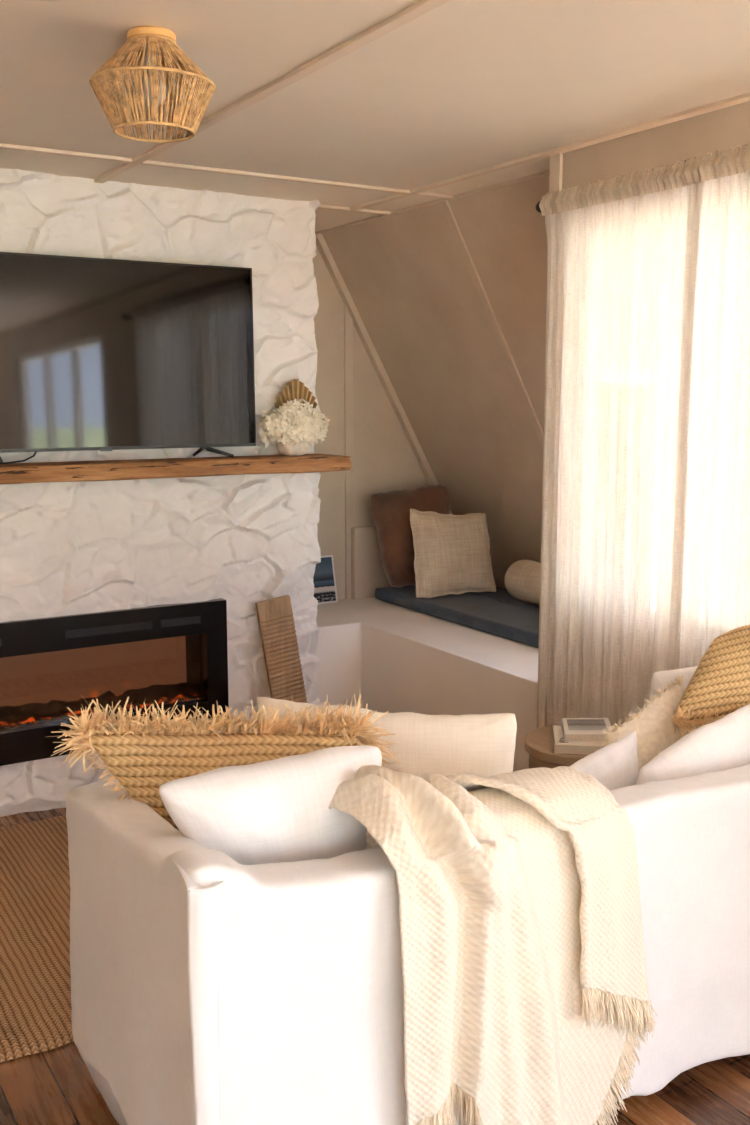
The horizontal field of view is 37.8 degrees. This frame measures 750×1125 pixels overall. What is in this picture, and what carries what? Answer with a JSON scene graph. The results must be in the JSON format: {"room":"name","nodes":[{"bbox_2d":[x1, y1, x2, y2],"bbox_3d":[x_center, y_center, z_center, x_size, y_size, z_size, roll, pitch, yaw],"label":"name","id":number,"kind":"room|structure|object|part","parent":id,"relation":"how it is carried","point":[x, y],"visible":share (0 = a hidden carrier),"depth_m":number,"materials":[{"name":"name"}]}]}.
{"room":"living room","nodes":[
{"label":"living room","id":0,"kind":"room"},
{"bbox_2d":[0,169,320,816],"bbox_3d":[-1.369,-0.267,4.356,2.265,2.349,0.796,-5,10,-31],"label":"wall","id":1,"kind":"structure","parent":0,"point":[67,548],"depth_m":4.27,"materials":[{"name":"white paint"}]},
{"bbox_2d":[0,598,228,765],"bbox_3d":[-1.209,0.452,4.269,1.267,0.537,0.254,-5,10,-31],"label":"electric fireplace","id":2,"kind":"object","parent":1,"relation":"in","point":[167,654],"visible":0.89,"depth_m":4.35,"materials":[{"name":"black metal"}]},
{"bbox_2d":[65,621,152,638],"bbox_3d":[-1.020,0.259,4.210,0.343,0.030,0.008,-5,10,-31],"label":"vent","id":3,"kind":"object","parent":2,"relation":"attached to","point":[101,629],"depth_m":4.21,"materials":[{"name":"black metal"}]},
{"bbox_2d":[161,616,200,627],"bbox_3d":[-0.774,0.236,4.358,0.168,0.030,0.008,-5,10,-31],"label":"vent","id":4,"kind":"object","parent":2,"relation":"attached to","point":[166,621],"depth_m":4.36,"materials":[{"name":"black metal"}]},
{"bbox_2d":[0,454,350,483],"bbox_3d":[-1.131,-0.329,3.979,2.305,0.068,0.198,-5,10,-31],"label":"mantel shelf","id":5,"kind":"object","parent":1,"relation":"attached to","point":[100,470],"visible":0.99,"depth_m":4.10,"materials":[{"name":"brown wood"}]},
{"bbox_2d":[0,252,255,463],"bbox_3d":[-0.996,-0.741,4.013,1.225,0.733,0.134,-5,10,-31],"label":"television","id":6,"kind":"object","parent":5,"relation":"on","point":[102,354],"visible":1,"depth_m":4.06,"materials":[{"name":"black"}]},
{"bbox_3d":[-1.339,-0.371,3.865,0.305,0.045,0.070,-5,10,-29],"label":"power cord","id":7,"kind":"part","parent":6,"relation":"part of","materials":[{"name":"black plastic"}]},
{"bbox_2d":[276,441,309,455],"bbox_3d":[-0.332,-0.479,4.441,0.140,0.086,0.140,-5,10,-31],"label":"vase","id":8,"kind":"object","parent":5,"relation":"on","point":[299,449],"visible":0.59,"depth_m":4.39,"materials":[{"name":"white ceramic"}]},
{"bbox_2d":[258,398,330,447],"bbox_3d":[-0.323,-0.557,4.416,0.321,0.210,0.191,-5,10,-31],"label":"hydrangea","id":9,"kind":"object","parent":8,"relation":"in","point":[294,422],"visible":1,"depth_m":4.36,"materials":[{"name":"white plant"}]},
{"bbox_2d":[274,379,317,410],"bbox_3d":[-0.322,-0.611,4.480,0.190,0.279,0.020,-5,10,-31],"label":"palm","id":10,"kind":"object","parent":8,"relation":"in","point":[294,389],"visible":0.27,"depth_m":4.46,"materials":[{"name":"beige plant"}]},
{"bbox_2d":[312,246,428,599],"bbox_3d":[-2.012,-0.334,4.465,6.800,2.445,0.100,-5,10,-31],"label":"wall","id":11,"kind":"structure","parent":0,"point":[384,460],"depth_m":5.54,"materials":[{"name":"beige paint"}]},
{"bbox_2d":[344,304,352,598],"bbox_3d":[-0.132,-0.550,5.525,0.045,1.490,0.012,-5,10,-31],"label":"trim","id":12,"kind":"structure","parent":11,"relation":"attached to","point":[348,322],"depth_m":5.50,"materials":[{"name":"beige paint"}]},
{"bbox_2d":[351,526,392,598],"bbox_3d":[0.171,-0.007,5.776,0.675,0.400,0.050,-5,10,-31],"label":"trim","id":13,"kind":"structure","parent":11,"relation":"attached to","point":[368,574],"depth_m":5.62,"materials":[{"name":"beige paint"}]},
{"bbox_2d":[315,233,452,514],"bbox_3d":[0.160,-0.710,5.659,1.059,1.854,0.047,-5,10,-31],"label":"trim","id":14,"kind":"structure","parent":11,"relation":"attached to","point":[326,255],"depth_m":5.50,"materials":[{"name":"beige paint"}]},
{"bbox_2d":[0,0,749,231],"bbox_3d":[-0.359,-0.908,0.409,5.550,0.120,8.700,-5,10,-31],"label":"ceiling","id":15,"kind":"structure","parent":0,"point":[462,87],"depth_m":2.77,"materials":[{"name":"paint"}]},
{"bbox_2d":[0,143,131,162],"bbox_3d":[-2.513,-1.181,2.618,3.980,0.011,0.030,-5,10,-31],"label":"trim","id":16,"kind":"structure","parent":15,"relation":"attached to","point":[2,145],"depth_m":3.52,"materials":[{"name":"paint"}]},
{"bbox_2d":[89,26,215,142],"bbox_3d":[-0.485,-1.046,2.389,0.272,0.208,0.272,9,12,44],"label":"ceiling lamp","id":17,"kind":"object","parent":15,"relation":"attached to","point":[146,48],"visible":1,"depth_m":2.33,"materials":[{"name":"beige wicker"}]},
{"bbox_3d":[-0.485,-1.084,2.384,0.269,0.089,0.271,-5,10,-31],"label":"lamp shade","id":18,"kind":"part","parent":17,"relation":"part of","materials":[{"name":"wicker"}]},
{"bbox_3d":[-0.485,-1.138,2.375,0.104,0.021,0.104,-5,10,-31],"label":"ceiling plate","id":19,"kind":"part","parent":17,"relation":"part of","materials":[{"name":"brown wood"}]},
{"bbox_3d":[-0.485,-0.994,2.397,0.269,0.099,0.271,-5,10,-31],"label":"lamp shade","id":20,"kind":"part","parent":17,"relation":"part of","materials":[{"name":"wicker"}]},
{"bbox_3d":[-0.485,-1.036,2.390,0.062,0.083,0.062,-5,10,-31],"label":"bulb","id":21,"kind":"part","parent":17,"relation":"part of","materials":[{"name":"beige glass"}]},
{"bbox_2d":[94,0,449,182],"bbox_3d":[0.957,-0.901,0.799,0.034,0.011,7.590,-5,10,-31],"label":"trim","id":22,"kind":"structure","parent":15,"relation":"attached to","point":[422,7],"depth_m":2.63,"materials":[{"name":"paint"}]},
{"bbox_2d":[140,160,452,198],"bbox_3d":[-0.233,-1.392,3.994,1.287,0.011,0.030,-5,10,-31],"label":"trim","id":23,"kind":"structure","parent":15,"relation":"attached to","point":[150,163],"depth_m":3.93,"materials":[{"name":"paint"}]},
{"bbox_2d":[317,205,390,214],"bbox_3d":[-0.113,-1.485,4.599,0.405,0.011,0.030,-5,10,-31],"label":"trim","id":24,"kind":"structure","parent":15,"relation":"attached to","point":[319,206],"depth_m":4.61,"materials":[{"name":"paint"}]},
{"bbox_2d":[350,92,749,210],"bbox_3d":[1.887,-0.990,1.375,0.032,0.011,7.618,-5,10,-31],"label":"trim","id":25,"kind":"structure","parent":15,"relation":"attached to","point":[743,97],"depth_m":3.41,"materials":[{"name":"paint"}]},
{"bbox_2d":[0,808,749,1124],"bbox_3d":[0.175,1.480,1.105,6.800,0.120,8.700,-5,10,-31],"label":"floor","id":26,"kind":"structure","parent":0,"point":[55,1086],"depth_m":2.48,"materials":[{"name":"brown wood"}]},
{"bbox_2d":[0,815,73,1062],"bbox_3d":[-1.311,1.090,3.176,3.250,0.020,1.468,-5,10,-31],"label":"jute rug","id":27,"kind":"object","parent":26,"relation":"on","point":[36,1009],"visible":0.2,"depth_m":3.16,"materials":[{"name":"beige wicker"}]},
{"bbox_2d":[255,595,306,702],"bbox_3d":[-0.370,0.512,4.587,0.241,0.747,0.079,-5,10,-31],"label":"wooden plank","id":28,"kind":"object","parent":26,"relation":"on","point":[275,615],"visible":0.58,"depth_m":4.55,"materials":[{"name":"brown wood"}]},
{"bbox_2d":[66,764,749,1124],"bbox_3d":[0.217,0.785,2.566,1.688,0.809,0.856,-5,10,-31],"label":"sofa","id":29,"kind":"object","parent":26,"relation":"on","point":[208,987],"visible":0.62,"depth_m":2.00,"materials":[{"name":"white fabric"}]},
{"bbox_2d":[50,694,400,830],"bbox_3d":[-0.307,0.501,2.315,0.731,0.464,0.193,-2,9,-13],"label":"pillow","id":30,"kind":"object","parent":29,"relation":"on","point":[142,757],"visible":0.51,"depth_m":2.28,"materials":[{"name":"beige wicker"}]},
{"bbox_2d":[159,745,381,864],"bbox_3d":[-0.196,0.514,2.122,0.446,0.285,0.166,-5,10,-31],"label":"lumbar pillow","id":31,"kind":"object","parent":29,"relation":"on","point":[276,810],"visible":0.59,"depth_m":2.05,"materials":[{"name":"white fabric"}]},
{"bbox_2d":[257,697,516,777],"bbox_3d":[0.019,0.529,2.570,0.619,0.393,0.214,1,9,6],"label":"square cushion","id":32,"kind":"object","parent":29,"relation":"on","point":[482,745],"visible":0.35,"depth_m":2.50,"materials":[{"name":"beige fabric"}]},
{"bbox_2d":[329,765,657,1124],"bbox_3d":[0.245,0.802,2.219,0.660,0.888,0.396,-5,10,-31],"label":"throw blanket","id":33,"kind":"object","parent":29,"relation":"on","point":[526,994],"visible":0.98,"depth_m":2.08,"materials":[{"name":"beige fabric"}]},
{"bbox_2d":[569,731,638,789],"bbox_3d":[0.529,0.574,2.667,0.331,0.270,0.110,-5,10,-31],"label":"pillow","id":34,"kind":"object","parent":29,"relation":"on","point":[614,765],"visible":0.2,"depth_m":2.66,"materials":[{"name":"white fabric"}]},
{"bbox_2d":[602,675,688,770],"bbox_3d":[0.734,0.501,2.883,0.339,0.360,0.138,-6,10,-33],"label":"fringed pillow","id":35,"kind":"object","parent":29,"relation":"on","point":[654,727],"visible":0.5,"depth_m":2.86,"materials":[{"name":"beige fabric"}]},
{"bbox_2d":[649,666,697,731],"bbox_3d":[0.845,0.467,3.070,0.204,0.359,0.097,-1,9,-7],"label":"pillow","id":36,"kind":"object","parent":29,"relation":"on","point":[659,679],"visible":0.12,"depth_m":3.04,"materials":[{"name":"white fabric"}]},
{"bbox_2d":[636,704,749,784],"bbox_3d":[0.791,0.533,2.684,0.410,0.330,0.135,-5,10,-31],"label":"pillow","id":37,"kind":"object","parent":29,"relation":"on","point":[722,744],"visible":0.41,"depth_m":2.64,"materials":[{"name":"white fabric"}]},
{"bbox_2d":[672,625,749,736],"bbox_3d":[0.894,0.310,2.846,0.337,0.301,0.188,-5,10,-31],"label":"pillow","id":38,"kind":"object","parent":37,"relation":"on","point":[719,686],"visible":0.88,"depth_m":2.83,"materials":[{"name":"beige wicker"}]},
{"bbox_2d":[316,597,538,771],"bbox_3d":[0.356,0.572,4.871,1.720,0.531,1.910,-5,10,-31],"label":"bench","id":39,"kind":"object","parent":26,"relation":"on","point":[398,659],"visible":0.23,"depth_m":4.75,"materials":[{"name":"white paint"}]},
{"bbox_2d":[313,555,337,604],"bbox_3d":[-0.289,0.089,5.476,0.205,0.235,0.056,-5,10,-31],"label":"print","id":40,"kind":"object","parent":39,"relation":"on","point":[325,591],"visible":0.56,"depth_m":5.50,"materials":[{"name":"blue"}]},
{"bbox_2d":[375,585,538,647],"bbox_3d":[0.709,0.251,5.001,0.596,0.064,1.784,-5,10,-31],"label":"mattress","id":41,"kind":"object","parent":39,"relation":"on","point":[498,613],"visible":0.37,"depth_m":5.08,"materials":[{"name":"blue fabric"}]},
{"bbox_2d":[370,485,449,586],"bbox_3d":[0.197,-0.131,5.524,0.446,0.504,0.209,-4,10,-25],"label":"velvet cushion","id":42,"kind":"object","parent":41,"relation":"on","point":[390,511],"visible":0.64,"depth_m":5.43,"materials":[{"name":"brown fabric"}]},
{"bbox_2d":[410,509,495,597],"bbox_3d":[0.384,-0.052,5.341,0.427,0.422,0.178,-1,9,-10],"label":"cushion","id":43,"kind":"object","parent":41,"relation":"on","point":[452,555],"visible":1,"depth_m":5.29,"materials":[{"name":"beige fabric"}]},
{"bbox_2d":[505,560,539,605],"bbox_3d":[0.818,0.112,5.008,0.202,0.200,0.580,-5,10,-31],"label":"bolster cushion","id":44,"kind":"object","parent":41,"relation":"on","point":[522,578],"visible":0.38,"depth_m":5.06,"materials":[{"name":"fabric"}]},
{"bbox_2d":[524,725,589,768],"bbox_3d":[0.626,0.803,3.402,0.330,0.520,0.330,-5,10,-31],"label":"side table","id":45,"kind":"object","parent":26,"relation":"on","point":[538,743],"visible":0.16,"depth_m":3.29,"materials":[{"name":"beige wood"}]},
{"bbox_2d":[552,725,615,753],"bbox_3d":[0.645,0.538,3.322,0.210,0.028,0.195,1,9,5],"label":"book","id":46,"kind":"object","parent":45,"relation":"on","point":[561,747],"visible":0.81,"depth_m":3.24,"materials":[{"name":"beige paper"}]},
{"bbox_2d":[561,718,610,741],"bbox_3d":[0.646,0.510,3.336,0.144,0.026,0.181,1,9,6],"label":"book","id":47,"kind":"object","parent":46,"relation":"on","point":[573,729],"visible":0.84,"depth_m":3.31,"materials":[{"name":"white paper"}]},
{"bbox_2d":[567,719,606,729],"bbox_3d":[0.647,0.496,3.343,0.168,0.001,0.149,-5,10,-31],"label":"picture","id":48,"kind":"object","parent":47,"relation":"on","point":[573,724],"depth_m":3.35},
{"bbox_2d":[322,174,549,588],"bbox_3d":[0.821,-0.377,5.011,1.450,2.367,1.950,-5,10,-31],"label":"wall","id":49,"kind":"structure","parent":0,"point":[406,275],"depth_m":4.94,"materials":[{"name":"beige paint"}]},
{"bbox_2d":[315,170,549,233],"bbox_3d":[0.218,-1.464,4.473,0.027,0.011,1.910,-5,10,-31],"label":"trim","id":50,"kind":"structure","parent":49,"relation":"attached to","point":[544,173],"depth_m":4.36,"materials":[{"name":"beige paint"}]},
{"bbox_2d":[440,201,543,447],"bbox_3d":[0.691,-0.626,4.751,0.985,1.744,0.040,-5,10,-31],"label":"trim","id":51,"kind":"structure","parent":49,"relation":"attached to","point":[445,205],"depth_m":4.56,"materials":[{"name":"beige paint"}]},
{"bbox_2d":[561,101,749,189],"bbox_3d":[2.344,0.248,1.006,0.100,2.345,6.600,-5,10,-31],"label":"wall","id":52,"kind":"structure","parent":0,"point":[725,128],"depth_m":3.20,"materials":[{"name":"beige paint"}]},
{"bbox_2d":[536,201,540,212],"bbox_3d":[1.064,-1.041,2.776,0.071,0.039,1.975,-5,10,-31],"label":"curtain rod","id":53,"kind":"object","parent":52,"relation":"attached to","point":[538,203],"visible":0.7,"depth_m":3.58,"materials":[{"name":"black metal"}]},
{"bbox_2d":[538,158,702,727],"bbox_3d":[0.731,-0.070,3.445,0.057,2.208,0.672,-5,10,-31],"label":"sheer curtain","id":54,"kind":"object","parent":53,"relation":"hanging from","point":[617,245],"visible":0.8,"depth_m":3.41,"materials":[{"name":"fabric"}]},
{"bbox_2d":[667,144,749,727],"bbox_3d":[1.154,0.039,2.735,0.057,2.208,1.094,-5,10,-31],"label":"sheer curtain","id":55,"kind":"object","parent":53,"relation":"hanging from","point":[710,587],"visible":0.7,"depth_m":3.03,"materials":[{"name":"fabric"}]},
{"bbox_2d":[537,154,562,727],"bbox_3d":[0.600,-0.173,3.753,0.032,2.343,0.051,-5,10,-31],"label":"trim","id":56,"kind":"structure","parent":52,"relation":"attached to","point":[556,161],"depth_m":3.59,"materials":[{"name":"paint"}]}
]}

